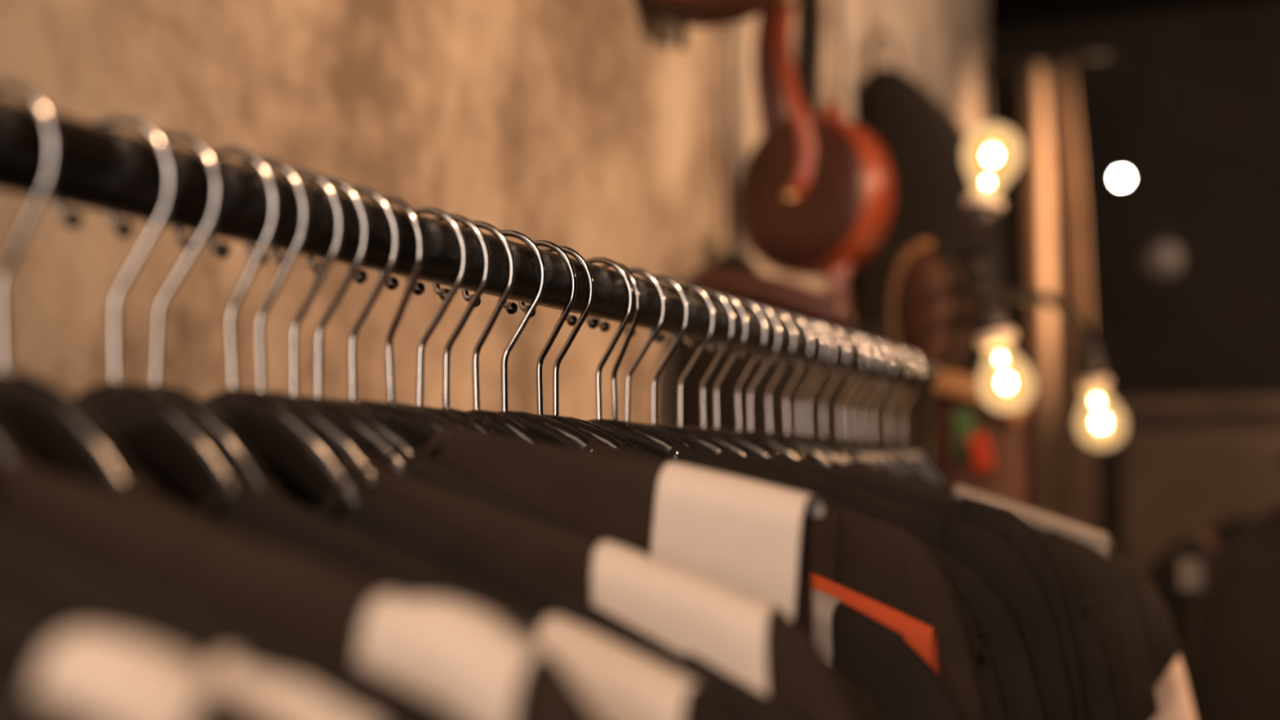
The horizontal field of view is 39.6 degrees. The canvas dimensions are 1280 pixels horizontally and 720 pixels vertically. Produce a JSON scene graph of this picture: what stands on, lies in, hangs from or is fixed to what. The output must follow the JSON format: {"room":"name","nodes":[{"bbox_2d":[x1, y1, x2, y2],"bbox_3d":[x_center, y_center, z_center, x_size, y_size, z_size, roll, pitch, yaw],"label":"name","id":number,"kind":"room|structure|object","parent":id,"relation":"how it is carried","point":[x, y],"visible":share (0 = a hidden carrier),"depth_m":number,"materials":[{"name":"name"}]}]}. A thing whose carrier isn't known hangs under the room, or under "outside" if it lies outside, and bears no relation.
{"room":"clothing store","nodes":[
{"label":"clothing store","id":0,"kind":"room"},
{"bbox_2d":[0,0,987,425],"bbox_3d":[-0.590,-0.038,0.938,0.200,3.200,7.300,-2,-4,22],"label":"wall","id":1,"kind":"structure","parent":0,"point":[583,126],"depth_m":1.65,"materials":[{"name":"paint"}]},
{"bbox_2d":[637,0,778,50],"bbox_3d":[0.075,-0.572,2.182,0.193,0.399,0.107,-2,-4,22],"label":"leather satchel","id":2,"kind":"object","parent":1,"relation":"hanging from","point":[684,13],"visible":0.99,"depth_m":2.14,"materials":[{"name":"leather"}]},
{"bbox_2d":[673,253,908,444],"bbox_3d":[0.186,0.011,2.195,0.319,0.318,0.200,-2,-4,22],"label":"bag","id":3,"kind":"object","parent":1,"relation":"hanging from","point":[735,275],"visible":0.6,"depth_m":2.12,"materials":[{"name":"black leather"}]},
{"bbox_2d":[737,0,894,322],"bbox_3d":[0.214,-0.345,2.415,0.235,0.646,0.125,-3,-5,41],"label":"bag","id":4,"kind":"object","parent":1,"relation":"hanging from","point":[815,197],"visible":0.97,"depth_m":2.38,"materials":[{"name":"red leather"}]},
{"bbox_2d":[835,0,853,122],"bbox_3d":[0.347,-0.850,3.045,0.030,1.300,0.050,-2,-4,22],"label":"pipe","id":5,"kind":"object","parent":1,"relation":"attached to","point":[844,39],"visible":0.33,"depth_m":3.01,"materials":[{"name":"grey paint"}]},
{"bbox_2d":[855,31,1006,399],"bbox_3d":[0.494,-0.234,3.053,0.245,0.698,0.200,-2,-4,22],"label":"backpack","id":6,"kind":"object","parent":1,"relation":"hanging from","point":[922,143],"visible":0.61,"depth_m":2.99,"materials":[{"name":"leather"}]},
{"bbox_2d":[870,264,994,334],"bbox_3d":[0.424,-0.076,2.564,0.137,0.027,0.823,0,-4,-6],"label":"rod","id":7,"kind":"object","parent":1,"relation":"attached to","point":[982,273],"visible":0.15,"depth_m":2.22,"materials":[{"name":"black metal"}]},
{"bbox_2d":[888,240,977,371],"bbox_3d":[0.390,-0.058,2.331,0.108,0.185,0.162,-2,-4,22],"label":"bag","id":8,"kind":"object","parent":7,"relation":"hanging from","point":[928,309],"visible":0.73,"depth_m":2.26,"materials":[{"name":"brown leather"}]},
{"bbox_2d":[933,303,1031,506],"bbox_3d":[0.421,0.078,2.260,0.129,0.392,0.131,1,-4,-21],"label":"bag","id":9,"kind":"object","parent":7,"relation":"hanging from","point":[979,447],"visible":0.49,"depth_m":2.23,"materials":[{"name":"leather"}]},
{"bbox_2d":[961,257,1093,341],"bbox_3d":[0.538,-0.072,2.370,0.046,0.065,0.629,-2,-4,27],"label":"cable","id":10,"kind":"object","parent":7,"relation":"attached to","point":[970,285],"visible":0.94,"depth_m":2.21,"materials":[{"name":"black metal"}]},
{"bbox_2d":[961,122,1023,258],"bbox_3d":[0.420,-0.202,2.114,0.072,0.162,0.072,-2,-4,22],"label":"lamp","id":11,"kind":"object","parent":10,"relation":"attached to","point":[992,153],"visible":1,"depth_m":2.10,"materials":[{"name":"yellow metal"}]},
{"bbox_2d":[962,194,1004,258],"bbox_3d":[0.408,-0.158,2.112,0.050,0.075,0.049,-2,-4,22],"label":"socket","id":12,"kind":"object","parent":11,"relation":"attached to","point":[982,212],"depth_m":2.10,"materials":[{"name":"ceramic"}]},
{"bbox_2d":[973,284,1035,413],"bbox_3d":[0.429,-0.014,2.091,0.068,0.153,0.066,0,-4,-7],"label":"lamp","id":13,"kind":"object","parent":10,"relation":"hanging from","point":[1006,382],"visible":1,"depth_m":2.08,"materials":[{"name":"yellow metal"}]},
{"bbox_2d":[973,284,1017,348],"bbox_3d":[0.418,-0.052,2.101,0.053,0.076,0.049,-2,-4,22],"label":"socket","id":14,"kind":"object","parent":13,"relation":"attached to","point":[993,325],"depth_m":2.09,"materials":[{"name":"ceramic"}]},
{"bbox_2d":[1075,339,1126,448],"bbox_3d":[0.683,0.050,2.636,0.072,0.162,0.072,-2,-4,22],"label":"lamp","id":15,"kind":"object","parent":10,"relation":"hanging from","point":[1100,422],"visible":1,"depth_m":2.62,"materials":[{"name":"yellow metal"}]},
{"bbox_2d":[1075,339,1111,390],"bbox_3d":[0.674,0.007,2.643,0.050,0.075,0.049,-2,-4,22],"label":"socket","id":16,"kind":"object","parent":15,"relation":"attached to","point":[1091,371],"depth_m":2.63,"materials":[{"name":"ceramic"}]},
{"bbox_2d":[978,51,1108,529],"bbox_3d":[0.942,0.443,4.123,0.315,2.322,0.112,-3,-5,37],"label":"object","id":17,"kind":"object","parent":1,"relation":"hanging from","point":[1064,471],"visible":0.58,"depth_m":4.15,"materials":[{"name":"brown wood"}]},
{"bbox_2d":[1022,62,1097,529],"bbox_3d":[0.990,0.453,4.108,0.184,2.300,0.128,-2,-4,22],"label":"drape","id":18,"kind":"object","parent":17,"relation":"hanging from","point":[1064,471],"depth_m":4.15,"materials":[{"name":"beige fabric"}]},
{"bbox_2d":[902,469,1134,604],"bbox_3d":[0.182,0.449,1.482,0.476,0.714,0.032,-1,-4,21],"label":"shirt","id":19,"kind":"object","parent":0,"point":[1100,541],"visible":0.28,"depth_m":1.43,"materials":[{"name":"beige fabric"}]},
{"bbox_2d":[986,0,1279,27],"bbox_3d":[1.581,-1.645,1.637,8.600,0.100,10.000,-2,-4,22],"label":"ceiling","id":20,"kind":"structure","parent":0,"point":[1000,13],"depth_m":6.45,"materials":[{"name":"brown paint"}]},
{"bbox_2d":[1115,0,1128,182],"bbox_3d":[1.460,-0.940,5.412,0.040,0.806,0.040,-2,-4,22],"label":"pendant lamp","id":21,"kind":"object","parent":20,"relation":"hanging from","point":[1122,174],"visible":1,"depth_m":5.40,"materials":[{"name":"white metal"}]},
{"bbox_2d":[1144,0,1182,278],"bbox_3d":[1.425,-0.800,4.877,0.100,1.157,0.100,-2,-4,22],"label":"globe lamp","id":22,"kind":"object","parent":20,"relation":"hanging from","point":[1162,260],"visible":1,"depth_m":4.82,"materials":[{"name":"grey glass"}]},
{"bbox_2d":[986,0,1279,555],"bbox_3d":[3.332,0.294,5.933,8.600,3.200,0.200,-2,-4,22],"label":"wall","id":23,"kind":"structure","parent":0,"point":[1211,328],"depth_m":6.44,"materials":[{"name":"brown paint"}]},
{"bbox_2d":[1120,559,1176,681],"bbox_3d":[0.196,0.464,1.515,0.525,0.731,0.030,-3,-5,22],"label":"shirt","id":24,"kind":"object","parent":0,"point":[1160,648],"visible":0.02,"depth_m":1.44,"materials":[{"name":"black fabric"}]},
{"bbox_2d":[1116,553,1182,688],"bbox_3d":[0.240,0.476,1.604,0.499,0.720,0.030,-3,-5,22],"label":"shirt","id":25,"kind":"object","parent":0,"point":[1132,566],"visible":0.02,"depth_m":1.53,"materials":[{"name":"black fabric"}]},
{"bbox_2d":[1151,654,1196,719],"bbox_3d":[0.258,0.498,1.656,0.538,0.738,0.030,-2,-4,22],"label":"shirt","id":26,"kind":"object","parent":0,"point":[1174,701],"visible":0.02,"depth_m":1.57,"materials":[{"name":"beige fabric"}]},
{"bbox_3d":[1.581,1.648,1.418,8.600,0.100,10.000,-2,-4,22],"label":"floor","id":27,"kind":"structure","parent":0,"visible":0},
{"bbox_2d":[0,95,939,463],"bbox_3d":[-0.105,0.739,0.751,0.480,1.622,2.108,-2,-4,22],"label":"rail","id":28,"kind":"object","parent":27,"relation":"on","point":[101,168],"visible":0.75,"depth_m":0.72,"materials":[{"name":"black metal"}]},
{"bbox_2d":[0,423,22,493],"bbox_3d":[-0.217,0.002,0.518,0.400,0.186,0.010,-1,-4,21],"label":"clothes hanger","id":29,"kind":"object","parent":28,"relation":"hanging from","point":[9,449],"visible":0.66,"depth_m":0.50,"materials":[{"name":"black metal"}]},
{"bbox_2d":[0,451,598,719],"bbox_3d":[-0.218,0.377,0.490,0.530,0.703,0.041,-1,-4,21],"label":"shirt","id":30,"kind":"object","parent":29,"relation":"hanging from","point":[461,657],"visible":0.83,"depth_m":0.45,"materials":[{"name":"brown fabric"}]},
{"bbox_2d":[0,79,132,495],"bbox_3d":[-0.187,0.034,0.543,0.400,0.245,0.011,-1,-4,21],"label":"clothes hanger","id":31,"kind":"object","parent":28,"relation":"hanging from","point":[60,437],"visible":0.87,"depth_m":0.54,"materials":[{"name":"silver metal"}]},
{"bbox_2d":[114,469,235,533],"bbox_3d":[-0.172,0.410,0.512,0.485,0.755,0.030,-1,-4,21],"label":"shirt","id":32,"kind":"object","parent":31,"relation":"hanging from","point":[133,487],"visible":0.1,"depth_m":0.52,"materials":[{"name":"brown fabric"}]},
{"bbox_2d":[53,114,233,524],"bbox_3d":[-0.172,0.028,0.599,0.400,0.225,0.011,-1,-4,21],"label":"clothes hanger","id":33,"kind":"object","parent":28,"relation":"hanging from","point":[157,437],"visible":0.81,"depth_m":0.59,"materials":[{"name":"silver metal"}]},
{"bbox_2d":[197,466,737,719],"bbox_3d":[-0.164,0.404,0.567,0.532,0.738,0.035,-1,-4,20],"label":"shirt","id":34,"kind":"object","parent":33,"relation":"hanging from","point":[617,682],"visible":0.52,"depth_m":0.54,"materials":[{"name":"black fabric"}]},
{"bbox_2d":[106,130,269,488],"bbox_3d":[-0.169,0.034,0.627,0.400,0.234,0.014,-3,-5,21],"label":"clothes hanger","id":35,"kind":"object","parent":28,"relation":"hanging from","point":[239,454],"visible":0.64,"depth_m":0.63,"materials":[{"name":"silver metal"}]},
{"bbox_2d":[262,478,296,503],"bbox_3d":[-0.163,0.415,0.597,0.502,0.761,0.024,-3,-5,21],"label":"shirt","id":36,"kind":"object","parent":35,"relation":"hanging from","point":[271,486],"visible":0.02,"depth_m":0.60,"materials":[{"name":"brown fabric"}]},
{"bbox_2d":[141,146,357,524],"bbox_3d":[-0.138,0.047,0.652,0.399,0.257,0.011,-1,-4,21],"label":"clothes hanger","id":37,"kind":"object","parent":28,"relation":"hanging from","point":[287,446],"visible":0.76,"depth_m":0.65,"materials":[{"name":"silver metal"}]},
{"bbox_2d":[317,467,805,719],"bbox_3d":[-0.119,0.422,0.620,0.510,0.767,0.021,-1,-4,21],"label":"shirt","id":38,"kind":"object","parent":37,"relation":"hanging from","point":[378,516],"visible":0.26,"depth_m":0.61,"materials":[{"name":"black fabric"}]},
{"bbox_2d":[183,155,375,512],"bbox_3d":[-0.138,0.029,0.677,0.400,0.218,0.011,-1,-4,21],"label":"clothes hanger","id":39,"kind":"object","parent":28,"relation":"hanging from","point":[348,448],"visible":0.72,"depth_m":0.68,"materials":[{"name":"silver metal"}]},
{"bbox_2d":[195,455,856,719],"bbox_3d":[-0.124,0.403,0.649,0.492,0.735,0.035,-2,-4,23],"label":"shirt","id":40,"kind":"object","parent":39,"relation":"hanging from","point":[752,640],"visible":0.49,"depth_m":0.60,"materials":[{"name":"brown fabric"}]},
{"bbox_2d":[244,167,403,475],"bbox_3d":[-0.138,0.024,0.710,0.400,0.203,0.010,-3,-4,22],"label":"clothes hanger","id":41,"kind":"object","parent":28,"relation":"hanging from","point":[375,442],"visible":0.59,"depth_m":0.71,"materials":[{"name":"silver metal"}]},
{"bbox_2d":[297,443,599,543],"bbox_3d":[-0.132,0.396,0.683,0.498,0.726,0.020,-3,-4,22],"label":"shirt","id":42,"kind":"object","parent":41,"relation":"hanging from","point":[413,466],"visible":0.08,"depth_m":0.68,"materials":[{"name":"black fabric"}]},
{"bbox_2d":[267,175,415,479],"bbox_3d":[-0.132,0.026,0.730,0.400,0.205,0.010,-2,-4,22],"label":"clothes hanger","id":43,"kind":"object","parent":28,"relation":"hanging from","point":[395,436],"visible":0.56,"depth_m":0.73,"materials":[{"name":"silver metal"}]},
{"bbox_2d":[288,445,599,542],"bbox_3d":[-0.132,0.399,0.705,0.508,0.728,0.022,-2,-4,22],"label":"shirt","id":44,"kind":"object","parent":43,"relation":"hanging from","point":[419,451],"visible":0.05,"depth_m":0.70,"materials":[{"name":"black fabric"}]},
{"bbox_2d":[347,194,447,423],"bbox_3d":[-0.111,0.038,0.778,0.400,0.223,0.017,-2,-4,22],"label":"clothes hanger","id":45,"kind":"object","parent":28,"relation":"hanging from","point":[361,277],"visible":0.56,"depth_m":0.78,"materials":[{"name":"silver metal"}]},
{"bbox_2d":[378,206,479,430],"bbox_3d":[-0.101,0.040,0.813,0.400,0.222,0.010,0,-4,22],"label":"clothes hanger","id":46,"kind":"object","parent":28,"relation":"hanging from","point":[393,282],"visible":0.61,"depth_m":0.81,"materials":[{"name":"silver metal"}]},
{"bbox_2d":[404,213,497,433],"bbox_3d":[-0.092,0.030,0.837,0.400,0.199,0.011,0,-4,22],"label":"clothes hanger","id":47,"kind":"object","parent":28,"relation":"hanging from","point":[420,288],"visible":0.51,"depth_m":0.83,"materials":[{"name":"silver metal"}]},
{"bbox_2d":[813,588,968,719],"bbox_3d":[-0.099,0.414,0.813,0.600,0.724,0.032,-1,-4,21],"label":"shirt","id":48,"kind":"object","parent":47,"relation":"hanging from","point":[877,658],"visible":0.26,"depth_m":0.75,"materials":[{"name":"black fabric"}]},
{"bbox_2d":[432,220,543,443],"bbox_3d":[-0.079,0.035,0.858,0.400,0.206,0.010,-3,-5,22],"label":"clothes hanger","id":49,"kind":"object","parent":28,"relation":"hanging from","point":[502,424],"visible":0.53,"depth_m":0.85,"materials":[{"name":"silver metal"}]},
{"bbox_2d":[812,573,938,675],"bbox_3d":[-0.071,0.415,0.830,0.440,0.729,0.024,-3,-5,22],"label":"shirt","id":50,"kind":"object","parent":49,"relation":"hanging from","point":[922,637],"visible":0.04,"depth_m":0.78,"materials":[{"name":"orange fabric"}]},
{"bbox_2d":[461,229,592,452],"bbox_3d":[-0.064,0.027,0.883,0.400,0.186,0.012,-1,-4,21],"label":"clothes hanger","id":51,"kind":"object","parent":28,"relation":"hanging from","point":[549,431],"visible":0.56,"depth_m":0.88,"materials":[{"name":"silver metal"}]},
{"bbox_2d":[582,438,986,719],"bbox_3d":[-0.057,0.396,0.855,0.485,0.715,0.026,-1,-4,21],"label":"shirt","id":52,"kind":"object","parent":51,"relation":"hanging from","point":[882,561],"visible":0.14,"depth_m":0.80,"materials":[{"name":"brown fabric"}]},
{"bbox_2d":[305,184,808,551],"bbox_3d":[-0.122,0.003,0.757,0.400,0.156,0.010,-2,-4,22],"label":"clothes hanger","id":53,"kind":"object","parent":28,"relation":"hanging from","point":[420,427],"visible":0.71,"depth_m":0.75,"materials":[{"name":"silver metal"}]},
{"bbox_2d":[139,421,823,639],"bbox_3d":[-0.121,0.370,0.731,0.403,0.690,0.033,-2,-4,22],"label":"shirt","id":54,"kind":"object","parent":53,"relation":"hanging from","point":[744,535],"visible":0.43,"depth_m":0.69,"materials":[{"name":"brown fabric"}]},
{"bbox_2d":[499,239,620,448],"bbox_3d":[-0.052,0.030,0.928,0.400,0.186,0.011,-2,-4,22],"label":"clothes hanger","id":55,"kind":"object","parent":28,"relation":"hanging from","point":[588,431],"visible":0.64,"depth_m":0.92,"materials":[{"name":"silver metal"}]},
{"bbox_2d":[617,441,1008,719],"bbox_3d":[-0.049,0.400,0.901,0.521,0.714,0.027,-2,-4,22],"label":"shirt","id":56,"kind":"object","parent":55,"relation":"hanging from","point":[993,699],"visible":0.02,"depth_m":0.83,"materials":[{"name":"black fabric"}]},
{"bbox_2d":[518,244,633,447],"bbox_3d":[-0.045,0.031,0.952,0.400,0.186,0.010,-1,-4,22],"label":"clothes hanger","id":57,"kind":"object","parent":28,"relation":"hanging from","point":[582,261],"visible":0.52,"depth_m":0.95,"materials":[{"name":"silver metal"}]},
{"bbox_2d":[560,257,678,462],"bbox_3d":[-0.023,0.037,1.001,0.400,0.191,0.010,-3,-4,22],"label":"clothes hanger","id":58,"kind":"object","parent":28,"relation":"hanging from","point":[652,442],"visible":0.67,"depth_m":0.99,"materials":[{"name":"silver metal"}]},
{"bbox_2d":[663,441,1048,719],"bbox_3d":[-0.018,0.407,0.974,0.542,0.733,0.025,-3,-4,22],"label":"shirt","id":59,"kind":"object","parent":58,"relation":"hanging from","point":[1021,693],"visible":0.09,"depth_m":0.91,"materials":[{"name":"black fabric"}]},
{"bbox_2d":[585,261,687,447],"bbox_3d":[-0.016,0.038,1.021,0.400,0.190,0.020,0,-4,23],"label":"clothes hanger","id":60,"kind":"object","parent":28,"relation":"hanging from","point":[593,322],"visible":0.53,"depth_m":1.02,"materials":[{"name":"silver metal"}]},
{"bbox_2d":[594,266,697,450],"bbox_3d":[-0.008,0.041,1.050,0.400,0.193,0.010,0,-3,22],"label":"clothes hanger","id":61,"kind":"object","parent":28,"relation":"hanging from","point":[604,326],"visible":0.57,"depth_m":1.05,"materials":[{"name":"silver metal"}]},
{"bbox_2d":[697,445,779,484],"bbox_3d":[-0.015,0.413,1.028,0.504,0.740,0.025,0,-3,22],"label":"shirt","id":62,"kind":"object","parent":61,"relation":"hanging from","point":[702,449],"visible":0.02,"depth_m":1.02,"materials":[{"name":"black fabric"}]},
{"bbox_2d":[619,274,723,454],"bbox_3d":[0.008,0.046,1.086,0.400,0.197,0.010,-1,-4,22],"label":"clothes hanger","id":63,"kind":"object","parent":28,"relation":"hanging from","point":[698,439],"visible":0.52,"depth_m":1.08,"materials":[{"name":"silver metal"}]},
{"bbox_2d":[717,445,1034,667],"bbox_3d":[0.005,0.416,1.063,0.504,0.733,0.030,-1,-4,22],"label":"shirt","id":64,"kind":"object","parent":63,"relation":"hanging from","point":[726,453],"visible":0.08,"depth_m":1.05,"materials":[{"name":"black fabric"}]},
{"bbox_2d":[648,282,747,456],"bbox_3d":[0.026,0.039,1.132,0.400,0.178,0.010,-1,-4,22],"label":"clothes hanger","id":65,"kind":"object","parent":28,"relation":"hanging from","point":[722,441],"visible":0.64,"depth_m":1.13,"materials":[{"name":"silver metal"}]},
{"bbox_2d":[745,449,1077,719],"bbox_3d":[0.022,0.410,1.109,0.537,0.715,0.032,-1,-4,22],"label":"shirt","id":66,"kind":"object","parent":65,"relation":"hanging from","point":[982,548],"visible":0.15,"depth_m":1.05,"materials":[{"name":"black fabric"}]},
{"bbox_2d":[669,288,773,459],"bbox_3d":[0.042,0.038,1.166,0.400,0.172,0.010,-2,-4,22],"label":"clothes hanger","id":67,"kind":"object","parent":28,"relation":"hanging from","point":[747,443],"visible":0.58,"depth_m":1.16,"materials":[{"name":"silver metal"}]},
{"bbox_2d":[766,450,1088,719],"bbox_3d":[0.045,0.409,1.141,0.513,0.706,0.026,-2,-4,22],"label":"shirt","id":68,"kind":"object","parent":67,"relation":"hanging from","point":[1002,522],"visible":0.12,"depth_m":1.08,"materials":[{"name":"black fabric"}]},
{"bbox_2d":[684,292,779,454],"bbox_3d":[0.052,0.050,1.191,0.400,0.192,0.010,-2,-4,22],"label":"clothes hanger","id":69,"kind":"object","parent":28,"relation":"hanging from","point":[693,344],"visible":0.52,"depth_m":1.19,"materials":[{"name":"silver metal"}]},
{"bbox_2d":[706,297,804,460],"bbox_3d":[0.069,0.054,1.228,0.400,0.195,0.010,-3,-5,22],"label":"clothes hanger","id":70,"kind":"object","parent":28,"relation":"hanging from","point":[780,446],"visible":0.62,"depth_m":1.22,"materials":[{"name":"silver metal"}]},
{"bbox_2d":[803,457,1121,719],"bbox_3d":[0.080,0.426,1.199,0.524,0.718,0.030,-3,-5,22],"label":"shirt","id":71,"kind":"object","parent":70,"relation":"hanging from","point":[1102,703],"visible":0.03,"depth_m":1.13,"materials":[{"name":"black fabric"}]},
{"bbox_2d":[719,302,813,462],"bbox_3d":[0.079,0.057,1.259,0.400,0.196,0.010,-2,-4,22],"label":"clothes hanger","id":72,"kind":"object","parent":28,"relation":"hanging from","point":[729,353],"visible":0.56,"depth_m":1.26,"materials":[{"name":"silver metal"}]},
{"bbox_2d":[736,306,832,466],"bbox_3d":[0.099,0.064,1.289,0.400,0.206,0.011,-2,-4,22],"label":"clothes hanger","id":73,"kind":"object","parent":28,"relation":"hanging from","point":[814,452],"visible":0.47,"depth_m":1.29,"materials":[{"name":"silver metal"}]},
{"bbox_2d":[828,458,1119,709],"bbox_3d":[0.107,0.436,1.261,0.489,0.730,0.030,-2,-4,22],"label":"shirt","id":74,"kind":"object","parent":73,"relation":"hanging from","point":[1066,556],"visible":0.06,"depth_m":1.20,"materials":[{"name":"black fabric"}]},
{"bbox_2d":[755,311,848,465],"bbox_3d":[0.115,0.068,1.331,0.400,0.208,0.011,-2,-4,22],"label":"clothes hanger","id":75,"kind":"object","parent":28,"relation":"hanging from","point":[833,454],"visible":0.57,"depth_m":1.33,"materials":[{"name":"silver metal"}]},
{"bbox_2d":[846,460,1131,719],"bbox_3d":[0.118,0.440,1.305,0.478,0.730,0.030,-2,-4,22],"label":"shirt","id":76,"kind":"object","parent":75,"relation":"hanging from","point":[1105,614],"visible":0.02,"depth_m":1.24,"materials":[{"name":"black fabric"}]},
{"bbox_2d":[772,315,857,465],"bbox_3d":[0.123,0.068,1.370,0.400,0.205,0.010,-2,-4,22],"label":"clothes hanger","id":77,"kind":"object","parent":28,"relation":"hanging from","point":[778,362],"visible":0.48,"depth_m":1.37,"materials":[{"name":"silver metal"}]},
{"bbox_2d":[857,460,1131,719],"bbox_3d":[0.125,0.442,1.344,0.495,0.734,0.023,-2,-4,22],"label":"shirt","id":78,"kind":"object","parent":77,"relation":"hanging from","point":[860,464],"visible":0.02,"depth_m":1.34,"materials":[{"name":"black fabric"}]},
{"bbox_2d":[778,319,866,466],"bbox_3d":[0.133,0.071,1.391,0.400,0.207,0.010,-3,-4,22],"label":"clothes hanger","id":79,"kind":"object","parent":28,"relation":"hanging from","point":[856,457],"visible":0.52,"depth_m":1.39,"materials":[{"name":"silver metal"}]},
{"bbox_2d":[866,462,1120,657],"bbox_3d":[0.139,0.444,1.364,0.474,0.728,0.024,-3,-5,22],"label":"shirt","id":80,"kind":"object","parent":79,"relation":"hanging from","point":[868,464],"visible":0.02,"depth_m":1.36,"materials":[{"name":"black fabric"}]},
{"bbox_2d":[795,323,880,470],"bbox_3d":[0.149,0.072,1.432,0.400,0.204,0.010,-2,-4,22],"label":"clothes hanger","id":81,"kind":"object","parent":28,"relation":"hanging from","point":[865,457],"visible":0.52,"depth_m":1.43,"materials":[{"name":"silver metal"}]},
{"bbox_2d":[880,465,1146,719],"bbox_3d":[0.152,0.448,1.406,0.499,0.735,0.032,-2,-4,22],"label":"shirt","id":82,"kind":"object","parent":81,"relation":"hanging from","point":[1136,707],"visible":0.03,"depth_m":1.33,"materials":[{"name":"black fabric"}]},
{"bbox_2d":[813,328,896,474],"bbox_3d":[0.168,0.075,1.482,0.400,0.202,0.010,-2,-4,22],"label":"clothes hanger","id":83,"kind":"object","parent":28,"relation":"hanging from","point":[880,460],"visible":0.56,"depth_m":1.48,"materials":[{"name":"silver metal"}]},
{"bbox_2d":[895,471,1158,719],"bbox_3d":[0.170,0.452,1.456,0.506,0.726,0.029,-2,-4,22],"label":"shirt","id":84,"kind":"object","parent":83,"relation":"hanging from","point":[1148,695],"visible":0.06,"depth_m":1.38,"materials":[{"name":"black fabric"}]},
{"bbox_2d":[822,331,904,475],"bbox_3d":[0.179,0.072,1.509,0.400,0.194,0.010,-3,-4,22],"label":"clothes hanger","id":85,"kind":"object","parent":28,"relation":"hanging from","point":[893,463],"visible":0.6,"depth_m":1.50,"materials":[{"name":"silver metal"}]},
{"bbox_2d":[834,334,906,469],"bbox_3d":[0.193,0.083,1.542,0.400,0.210,0.010,-3,-5,22],"label":"clothes hanger","id":86,"kind":"object","parent":28,"relation":"hanging from","point":[873,341],"visible":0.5,"depth_m":1.54,"materials":[{"name":"silver metal"}]},
{"bbox_2d":[846,337,921,477],"bbox_3d":[0.208,0.087,1.579,0.400,0.214,0.010,-3,-5,22],"label":"clothes hanger","id":87,"kind":"object","parent":28,"relation":"hanging from","point":[895,452],"visible":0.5,"depth_m":1.57,"materials":[{"name":"silver metal"}]},
{"bbox_2d":[862,342,938,482],"bbox_3d":[0.230,0.093,1.633,0.400,0.219,0.012,-3,-5,22],"label":"clothes hanger","id":88,"kind":"object","parent":28,"relation":"hanging from","point":[920,466],"visible":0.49,"depth_m":1.63,"materials":[{"name":"silver metal"}]},
{"bbox_2d":[879,346,948,485],"bbox_3d":[0.251,0.108,1.684,0.400,0.242,0.012,-3,-5,22],"label":"clothes hanger","id":89,"kind":"object","parent":28,"relation":"hanging from","point":[920,454],"visible":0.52,"depth_m":1.68,"materials":[{"name":"silver metal"}]},
{"label":"clothes hanger","id":90,"kind":"object","parent":28,"relation":"hanging from","visible":0},
{"bbox_2d":[0,679,86,719],"bbox_3d":[-0.266,0.377,0.368,0.508,0.716,0.030,-1,-4,21],"label":"shirt","id":91,"kind":"object","parent":90,"relation":"hanging from","point":[15,704],"visible":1,"depth_m":0.33,"materials":[{"name":"black fabric"}]},
{"bbox_2d":[1113,396,1279,573],"bbox_3d":[1.903,0.937,4.454,1.360,1.680,0.518,-2,-4,22],"label":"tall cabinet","id":92,"kind":"object","parent":27,"relation":"on","point":[1186,466],"visible":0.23,"depth_m":4.46,"materials":[{"name":"brown wood"}]},
{"bbox_3d":[1.186,0.881,2.958,0.440,1.634,1.730,-2,-4,22],"label":"rail","id":93,"kind":"object","parent":27,"relation":"on","visible":0},
{"bbox_2d":[1145,508,1279,719],"bbox_3d":[0.959,0.569,2.406,0.630,1.096,0.173,-1,-4,16],"label":"coat","id":94,"kind":"object","parent":93,"relation":"hanging from","point":[1223,602],"visible":0.7,"depth_m":2.42,"materials":[{"name":"black fabric"}]},
{"bbox_2d":[1195,508,1278,550],"bbox_3d":[1.026,0.580,2.573,0.630,1.096,0.173,-1,-4,15],"label":"coat","id":95,"kind":"object","parent":93,"relation":"hanging from","point":[1203,535],"visible":0.03,"depth_m":2.61,"materials":[{"name":"brown fabric"}]},
{"bbox_2d":[1204,507,1279,544],"bbox_3d":[1.107,0.594,2.777,0.630,1.096,0.173,-2,-4,24],"label":"coat","id":96,"kind":"object","parent":93,"relation":"hanging from","point":[1219,535],"visible":0.07,"depth_m":2.85,"materials":[{"name":"black fabric"}]},
{"bbox_2d":[1223,507,1278,533],"bbox_3d":[1.284,0.623,3.222,0.630,1.096,0.173,-2,-4,22],"label":"coat","id":97,"kind":"object","parent":93,"relation":"hanging from","point":[1233,526],"visible":0.04,"depth_m":3.29,"materials":[{"name":"brown fabric"}]},
{"label":"clothes hanger","id":98,"kind":"object","parent":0,"visible":0},
{"bbox_2d":[0,595,271,719],"bbox_3d":[-0.255,0.377,0.396,0.495,0.712,0.037,-1,-4,21],"label":"shirt","id":99,"kind":"object","parent":98,"relation":"hanging from","point":[95,674],"visible":0.96,"depth_m":0.35,"materials":[{"name":"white fabric"}]},
{"label":"clothes hanger","id":100,"kind":"object","parent":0,"visible":0},
{"bbox_2d":[0,537,401,719],"bbox_3d":[-0.242,0.379,0.430,0.533,0.710,0.036,-1,-4,21],"label":"shirt","id":101,"kind":"object","parent":100,"relation":"hanging from","point":[275,685],"visible":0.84,"depth_m":0.39,"materials":[{"name":"black fabric"}]},
{"bbox_3d":[-0.230,0.007,0.485,0.400,0.200,0.010,-2,-4,22],"label":"clothes hanger","id":102,"kind":"object","parent":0,"visible":0},
{"bbox_2d":[0,513,459,719],"bbox_3d":[-0.230,0.385,0.460,0.514,0.712,0.032,-2,-4,22],"label":"shirt","id":103,"kind":"object","parent":102,"relation":"hanging from","point":[406,704],"visible":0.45,"depth_m":0.43,"materials":[{"name":"black fabric"}]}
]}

